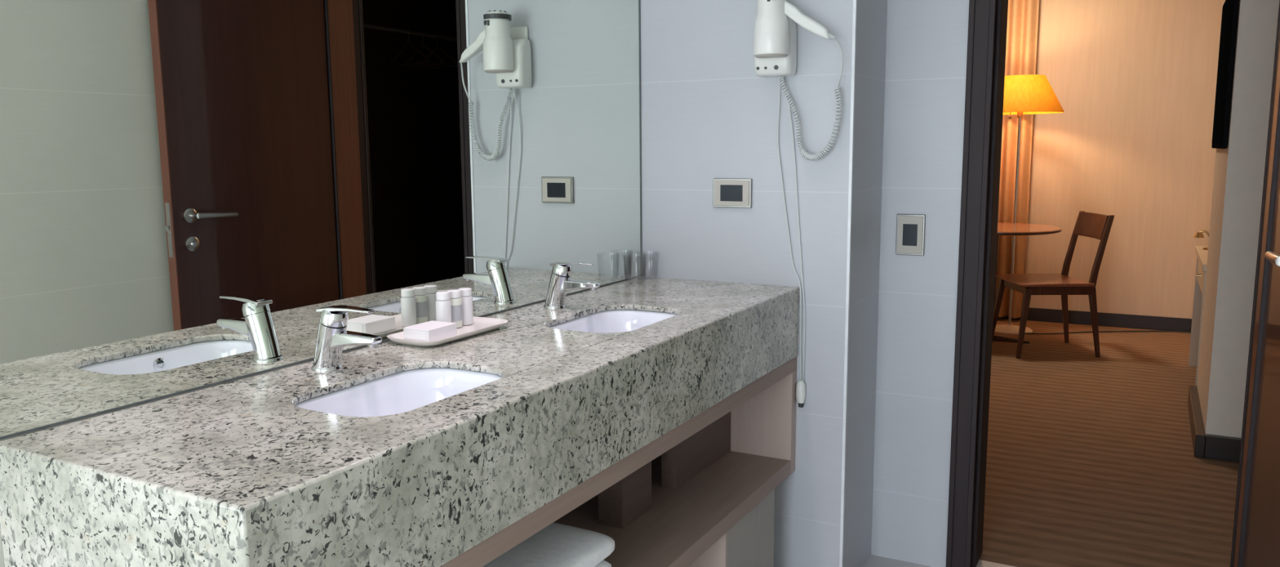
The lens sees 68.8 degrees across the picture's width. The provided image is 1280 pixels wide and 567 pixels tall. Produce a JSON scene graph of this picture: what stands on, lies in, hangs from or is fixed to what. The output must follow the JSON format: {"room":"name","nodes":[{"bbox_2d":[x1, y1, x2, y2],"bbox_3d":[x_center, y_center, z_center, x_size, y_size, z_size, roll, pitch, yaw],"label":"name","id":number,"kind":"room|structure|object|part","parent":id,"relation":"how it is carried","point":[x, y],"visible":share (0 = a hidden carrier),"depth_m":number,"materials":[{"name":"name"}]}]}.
{"room":"hotel bathroom","nodes":[
{"label":"hotel bathroom","id":0,"kind":"room"},
{"bbox_2d":[0,275,641,566],"bbox_3d":[-1.043,-0.086,1.014,0.100,2.450,5.210,4,9,28],"label":"wall","id":1,"kind":"structure","parent":0,"point":[2,557],"depth_m":1.47,"materials":[{"name":"tile"}]},
{"bbox_2d":[0,0,642,439],"bbox_3d":[-0.716,-0.437,1.467,0.003,1.227,3.000,4,9,28],"label":"wall mirror","id":2,"kind":"object","parent":1,"relation":"attached to","point":[184,184],"visible":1,"depth_m":1.64,"materials":[{"name":"clear glass"}]},
{"bbox_2d":[640,0,887,566],"bbox_3d":[0.364,-0.352,2.802,0.642,2.450,0.331,4,9,28],"label":"wall","id":3,"kind":"structure","parent":0,"point":[707,114],"depth_m":2.66,"materials":[{"name":"tile"}]},
{"bbox_2d":[713,177,751,208],"bbox_3d":[0.263,-0.258,2.673,0.118,0.083,0.014,4,9,28],"label":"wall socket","id":4,"kind":"object","parent":3,"relation":"attached to","point":[727,192],"visible":1,"depth_m":2.67,"materials":[{"name":"white plastic"}]},
{"bbox_2d":[754,15,805,407],"bbox_3d":[0.387,-0.200,2.579,0.148,1.108,0.073,4,9,28],"label":"holder","id":5,"kind":"object","parent":3,"relation":"attached to","point":[783,67],"depth_m":2.55,"materials":[{"name":"white plastic"}]},
{"bbox_3d":[0.412,-0.141,2.595,0.084,0.851,0.027,4,9,28],"label":"cord","id":6,"kind":"part","parent":5,"relation":"part of","materials":[{"name":"white plastic"}]},
{"bbox_3d":[0.426,-0.141,2.596,0.075,0.851,0.018,1,8,9],"label":"cord","id":7,"kind":"part","parent":5,"relation":"part of","materials":[{"name":"white plastic"}]},
{"bbox_2d":[752,0,843,160],"bbox_3d":[0.412,-0.551,2.460,0.229,0.455,0.125,4,9,28],"label":"hair dryer","id":8,"kind":"object","parent":5,"relation":"attached to","point":[771,28],"visible":1,"depth_m":2.43,"materials":[{"name":"white plastic"}]},
{"bbox_3d":[0.421,-0.688,2.431,0.152,0.114,0.040,4,9,28],"label":"handle","id":9,"kind":"part","parent":8,"relation":"part of","materials":[{"name":"white plastic"}]},
{"bbox_3d":[0.455,-0.443,2.511,0.178,0.226,0.023,4,9,28],"label":"coiled cord","id":10,"kind":"part","parent":8,"relation":"part of","materials":[{"name":"white plastic"}]},
{"bbox_2d":[839,0,857,566],"bbox_3d":[0.566,-0.311,2.508,0.008,2.450,0.010,4,9,28],"label":"trim","id":11,"kind":"structure","parent":3,"relation":"attached to","point":[855,2],"depth_m":2.55,"materials":[{"name":"white metal"}]},
{"bbox_2d":[946,0,1279,566],"bbox_3d":[1.330,-0.201,2.583,0.818,2.200,0.213,4,9,28],"label":"door frame","id":12,"kind":"structure","parent":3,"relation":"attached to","point":[988,19],"depth_m":2.68,"materials":[{"name":"brown wood"}]},
{"bbox_2d":[1242,146,1279,566],"bbox_3d":[1.400,-0.075,2.022,0.103,2.092,0.762,4,9,29],"label":"door","id":13,"kind":"structure","parent":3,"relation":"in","point":[1262,533],"depth_m":2.20,"materials":[{"name":"brown wood"}]},
{"bbox_3d":[1.266,-0.050,1.830,0.062,0.052,0.181,4,9,28],"label":"lever handle","id":14,"kind":"part","parent":13,"relation":"part of","materials":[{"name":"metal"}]},
{"bbox_2d":[871,0,968,566],"bbox_3d":[0.947,-0.352,2.775,1.692,2.450,0.179,4,9,28],"label":"wall","id":15,"kind":"structure","parent":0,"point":[926,46],"depth_m":2.79,"materials":[{"name":"tile"}]},
{"bbox_2d":[895,213,925,255],"bbox_3d":[0.802,-0.144,2.775,0.083,0.122,0.014,4,9,28],"label":"light switch","id":16,"kind":"object","parent":15,"relation":"attached to","point":[910,228],"visible":1,"depth_m":2.77,"materials":[{"name":"white plastic"}]},
{"bbox_2d":[862,317,1239,566],"bbox_3d":[0.325,0.909,2.992,5.150,0.100,9.700,4,9,28],"label":"floor","id":17,"kind":"structure","parent":0,"point":[1091,461],"depth_m":3.81,"materials":[{"name":"brown carpet"}]},
{"bbox_2d":[440,356,796,566],"bbox_3d":[-0.199,0.651,2.020,0.480,0.694,1.820,4,9,28],"label":"vanity cabinet","id":18,"kind":"object","parent":17,"relation":"on","point":[701,493],"visible":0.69,"depth_m":2.31,"materials":[{"name":"beige wood"}]},
{"bbox_2d":[0,276,799,566],"bbox_3d":[-0.212,0.210,1.951,0.500,0.198,1.842,4,9,28],"label":"countertop","id":19,"kind":"structure","parent":18,"relation":"on","point":[233,473],"depth_m":1.34,"materials":[{"name":"grey stone"}]},
{"bbox_2d":[311,304,382,371],"bbox_3d":[-0.516,0.098,1.641,0.154,0.117,0.053,4,9,28],"label":"tap","id":20,"kind":"object","parent":19,"relation":"on","point":[332,335],"visible":1,"depth_m":1.63,"materials":[{"name":"silver metal"}]},
{"bbox_3d":[-0.510,0.047,1.630,0.115,0.011,0.036,4,9,28],"label":"lever","id":21,"kind":"part","parent":20,"relation":"part of","materials":[{"name":"silver metal"}]},
{"bbox_3d":[-0.500,0.103,1.633,0.117,0.034,0.032,4,9,28],"label":"spout","id":22,"kind":"part","parent":20,"relation":"part of","materials":[{"name":"silver metal"}]},
{"bbox_2d":[295,367,502,416],"bbox_3d":[-0.389,0.253,1.559,0.251,0.142,0.374,4,9,28],"label":"basin","id":23,"kind":"object","parent":19,"relation":"in","point":[406,390],"visible":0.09,"depth_m":1.69,"materials":[{"name":"white ceramic"}]},
{"bbox_2d":[386,315,508,346],"bbox_3d":[-0.399,0.101,1.964,0.131,0.015,0.271,4,9,28],"label":"tray","id":24,"kind":"object","parent":19,"relation":"on","point":[481,324],"visible":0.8,"depth_m":1.95,"materials":[{"name":"white ceramic"}]},
{"bbox_2d":[403,320,457,341],"bbox_3d":[-0.425,0.098,1.897,0.066,0.027,0.087,4,9,28],"label":"soap box","id":25,"kind":"object","parent":24,"relation":"on","point":[429,331],"visible":0.81,"depth_m":1.87,"materials":[{"name":"white plastic"}]},
{"bbox_2d":[435,290,451,322],"bbox_3d":[-0.416,0.058,1.983,0.032,0.082,0.032,4,9,28],"label":"toiletry bottle","id":26,"kind":"object","parent":24,"relation":"on","point":[443,304],"visible":0.77,"depth_m":1.97,"materials":[{"name":"plastic"}]},
{"bbox_2d":[447,288,462,328],"bbox_3d":[-0.399,0.054,2.014,0.033,0.081,0.033,4,9,28],"label":"toiletry bottle","id":27,"kind":"object","parent":24,"relation":"on","point":[455,299],"visible":0.63,"depth_m":2.00,"materials":[{"name":"white plastic"}]},
{"bbox_2d":[457,287,473,324],"bbox_3d":[-0.382,0.050,2.046,0.032,0.080,0.032,4,9,28],"label":"toiletry bottle","id":28,"kind":"object","parent":24,"relation":"on","point":[466,292],"visible":0.66,"depth_m":2.03,"materials":[{"name":"plastic"}]},
{"bbox_2d":[543,260,599,308],"bbox_3d":[-0.167,0.005,2.275,0.154,0.117,0.053,4,9,28],"label":"tap","id":29,"kind":"object","parent":19,"relation":"on","point":[560,282],"visible":1,"depth_m":2.27,"materials":[{"name":"silver metal"}]},
{"bbox_3d":[-0.161,-0.047,2.264,0.115,0.011,0.036,4,9,28],"label":"lever","id":30,"kind":"part","parent":29,"relation":"part of","materials":[{"name":"silver metal"}]},
{"bbox_3d":[-0.151,0.009,2.267,0.117,0.034,0.032,4,9,28],"label":"spout","id":31,"kind":"part","parent":29,"relation":"part of","materials":[{"name":"silver metal"}]},
{"bbox_2d":[548,309,676,333],"bbox_3d":[-0.056,0.162,2.171,0.251,0.142,0.374,4,9,28],"label":"basin","id":32,"kind":"object","parent":19,"relation":"in","point":[614,320],"visible":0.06,"depth_m":2.32,"materials":[{"name":"white ceramic"}]},
{"bbox_3d":[-0.036,0.435,2.247,0.065,0.254,0.146,4,9,28],"label":"panel","id":33,"kind":"part","parent":18,"relation":"part of","materials":[{"name":"brown wood"}]},
{"bbox_2d":[553,450,791,566],"bbox_3d":[-0.199,0.619,2.016,0.480,0.042,1.742,4,9,28],"label":"shelf","id":34,"kind":"object","parent":18,"relation":"attached to","point":[682,519],"depth_m":2.30,"materials":[{"name":"beige wood"}]},
{"bbox_3d":[0.160,0.386,2.582,0.045,0.254,0.356,4,9,28],"label":"panel","id":35,"kind":"part","parent":18,"relation":"part of","materials":[{"name":"brown wood"}]},
{"bbox_3d":[0.226,0.379,2.771,0.480,0.296,0.038,4,9,28],"label":"panel","id":36,"kind":"part","parent":18,"relation":"part of","materials":[{"name":"beige wood"}]},
{"bbox_3d":[-0.232,0.623,1.697,0.185,0.041,0.430,4,9,28],"label":"folded towel","id":37,"kind":"object","parent":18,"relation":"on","visible":0},
{"bbox_2d":[594,559,611,566],"bbox_3d":[-0.235,0.579,1.693,0.187,0.041,0.452,4,9,28],"label":"folded towel","id":38,"kind":"object","parent":37,"relation":"on","point":[603,562],"visible":0.15,"depth_m":1.82,"materials":[{"name":"white fabric"}]},
{"bbox_2d":[482,522,614,566],"bbox_3d":[-0.228,0.532,1.692,0.185,0.046,0.450,4,9,28],"label":"folded towel","id":39,"kind":"object","parent":38,"relation":"on","point":[556,544],"visible":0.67,"depth_m":1.77,"materials":[{"name":"white fabric"}]},
{"bbox_2d":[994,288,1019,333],"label":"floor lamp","id":40,"kind":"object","parent":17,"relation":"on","point":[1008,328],"depth_m":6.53,"materials":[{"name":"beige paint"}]},
{"bbox_3d":[3.312,0.338,6.430,1.349,0.008,0.167,0,8,6],"label":"power cord","id":41,"kind":"part","parent":40,"relation":"part of","materials":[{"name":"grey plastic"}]},
{"bbox_2d":[992,222,1062,342],"bbox_3d":[2.339,0.003,6.192,0.789,0.757,0.789,4,9,28],"label":"round table","id":42,"kind":"object","parent":17,"relation":"on","point":[1003,228],"visible":0.44,"depth_m":6.07,"materials":[{"name":"brown wood"}]},
{"bbox_2d":[1003,74,1064,222],"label":"floor lamp","id":43,"kind":"object","parent":17,"relation":"on","point":[1029,94],"depth_m":6.17,"materials":[{"name":"yellow fabric"}]},
{"bbox_2d":[1017,111,1022,117],"bbox_3d":[2.584,-1.191,6.354,0.040,0.130,0.040,4,9,28],"label":"socket","id":44,"kind":"object","parent":43,"relation":"attached to","point":[1020,114],"depth_m":6.34,"materials":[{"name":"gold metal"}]},
{"bbox_3d":[2.583,-1.278,6.341,0.546,0.246,0.546,4,9,28],"label":"lamp shade","id":45,"kind":"part","parent":43,"relation":"part of","materials":[{"name":"fabric"}]},
{"bbox_2d":[991,210,1114,358],"bbox_3d":[2.571,-0.008,5.871,0.558,0.865,0.502,0,8,1],"label":"dining chair","id":46,"kind":"object","parent":17,"relation":"on","point":[1095,225],"visible":0.95,"depth_m":5.71,"materials":[{"name":"brown wood"}]},
{"bbox_3d":[2.336,0.179,6.115,0.104,0.430,0.049,4,9,27],"label":"leg","id":47,"kind":"part","parent":46,"relation":"part of","materials":[{"name":"brown wood"}]},
{"bbox_3d":[2.332,0.239,5.694,0.104,0.430,0.049,-4,9,-26],"label":"leg","id":48,"kind":"part","parent":46,"relation":"part of","materials":[{"name":"brown wood"}]},
{"bbox_3d":[2.523,-0.023,5.870,0.439,0.020,0.470,0,8,1],"label":"seat","id":49,"kind":"part","parent":46,"relation":"part of","materials":[{"name":"brown wood"}]},
{"bbox_3d":[2.770,0.178,6.098,0.090,0.430,0.041,-2,8,-11],"label":"leg","id":50,"kind":"part","parent":46,"relation":"part of","materials":[{"name":"brown wood"}]},
{"bbox_3d":[2.787,-0.244,6.029,0.126,0.445,0.026,0,8,1],"label":"post","id":51,"kind":"part","parent":46,"relation":"part of","materials":[{"name":"brown wood"}]},
{"bbox_3d":[2.766,0.235,5.702,0.090,0.430,0.041,1,8,12],"label":"leg","id":52,"kind":"part","parent":46,"relation":"part of","materials":[{"name":"brown wood"}]},
{"bbox_3d":[2.783,-0.190,5.649,0.126,0.445,0.026,0,8,1],"label":"post","id":53,"kind":"part","parent":46,"relation":"part of","materials":[{"name":"brown wood"}]},
{"bbox_2d":[1188,245,1208,386],"bbox_3d":[3.167,0.204,4.949,0.422,0.700,0.960,4,9,28],"label":"writing desk","id":54,"kind":"object","parent":17,"relation":"on","point":[1202,254],"visible":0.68,"depth_m":5.40,"materials":[{"name":"beige paint"}]},
{"bbox_3d":[3.386,0.163,5.343,0.395,0.665,0.035,4,9,28],"label":"panel","id":55,"kind":"part","parent":54,"relation":"part of","materials":[{"name":"beige paint"}]},
{"bbox_3d":[3.162,-0.034,4.917,0.368,0.140,0.860,4,9,28],"label":"drawer","id":56,"kind":"part","parent":54,"relation":"part of","materials":[{"name":"beige paint"}]},
{"bbox_2d":[1192,230,1208,249],"bbox_3d":[3.162,-0.244,5.231,0.123,0.106,0.070,4,9,28],"label":"desk lamp","id":57,"kind":"object","parent":54,"relation":"on","point":[1198,234],"visible":0.56,"depth_m":5.22,"materials":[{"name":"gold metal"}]},
{"bbox_3d":[3.132,-0.273,5.243,0.056,0.030,0.056,4,9,28],"label":"lamp shade","id":58,"kind":"part","parent":57,"relation":"part of","materials":[{"name":"gold metal"}]},
{"bbox_3d":[2.954,0.279,4.557,0.395,0.665,0.035,4,9,28],"label":"panel","id":59,"kind":"part","parent":54,"relation":"part of","materials":[{"name":"beige paint"}]},
{"bbox_2d":[1025,0,1225,318],"bbox_3d":[2.611,-1.042,6.971,4.950,2.600,0.100,4,9,28],"label":"wall","id":60,"kind":"structure","parent":0,"point":[1134,82],"depth_m":6.50,"materials":[{"name":"beige paint"}]},
{"bbox_2d":[998,306,1191,331],"bbox_3d":[2.271,0.183,7.270,4.220,0.095,0.018,4,9,28],"label":"baseboard","id":61,"kind":"structure","parent":60,"relation":"attached to","point":[1110,319],"depth_m":6.66,"materials":[{"name":"black wood"}]},
{"bbox_3d":[1.886,-2.280,7.082,2.220,0.022,0.080,4,9,28],"label":"rail","id":62,"kind":"object","parent":60,"relation":"attached to","visible":0},
{"bbox_2d":[996,0,1039,318],"bbox_3d":[2.504,-0.990,6.862,0.678,2.470,0.093,4,9,28],"label":"curtain","id":63,"kind":"object","parent":62,"relation":"hanging from","point":[1022,15],"visible":0.24,"depth_m":6.75,"materials":[{"name":"fabric"}]},
{"bbox_2d":[1196,0,1279,437],"bbox_3d":[2.724,-0.615,3.990,0.410,2.600,0.880,4,9,28],"label":"wall pillar","id":64,"kind":"structure","parent":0,"point":[1239,168],"depth_m":3.74,"materials":[{"name":"beige paint"}]},
{"bbox_2d":[1187,385,1240,462],"bbox_3d":[2.710,0.626,4.161,0.445,0.095,0.915,4,9,28],"label":"baseboard","id":65,"kind":"structure","parent":64,"relation":"attached to","point":[1205,445],"depth_m":3.85,"materials":[{"name":"black wood"}]},
{"bbox_2d":[1211,0,1239,148],"bbox_3d":[2.531,-0.916,4.047,0.021,0.658,0.810,4,9,28],"label":"television","id":66,"kind":"object","parent":64,"relation":"attached to","point":[1230,7],"visible":1,"depth_m":3.86,"materials":[{"name":"black plastic"}]}
]}

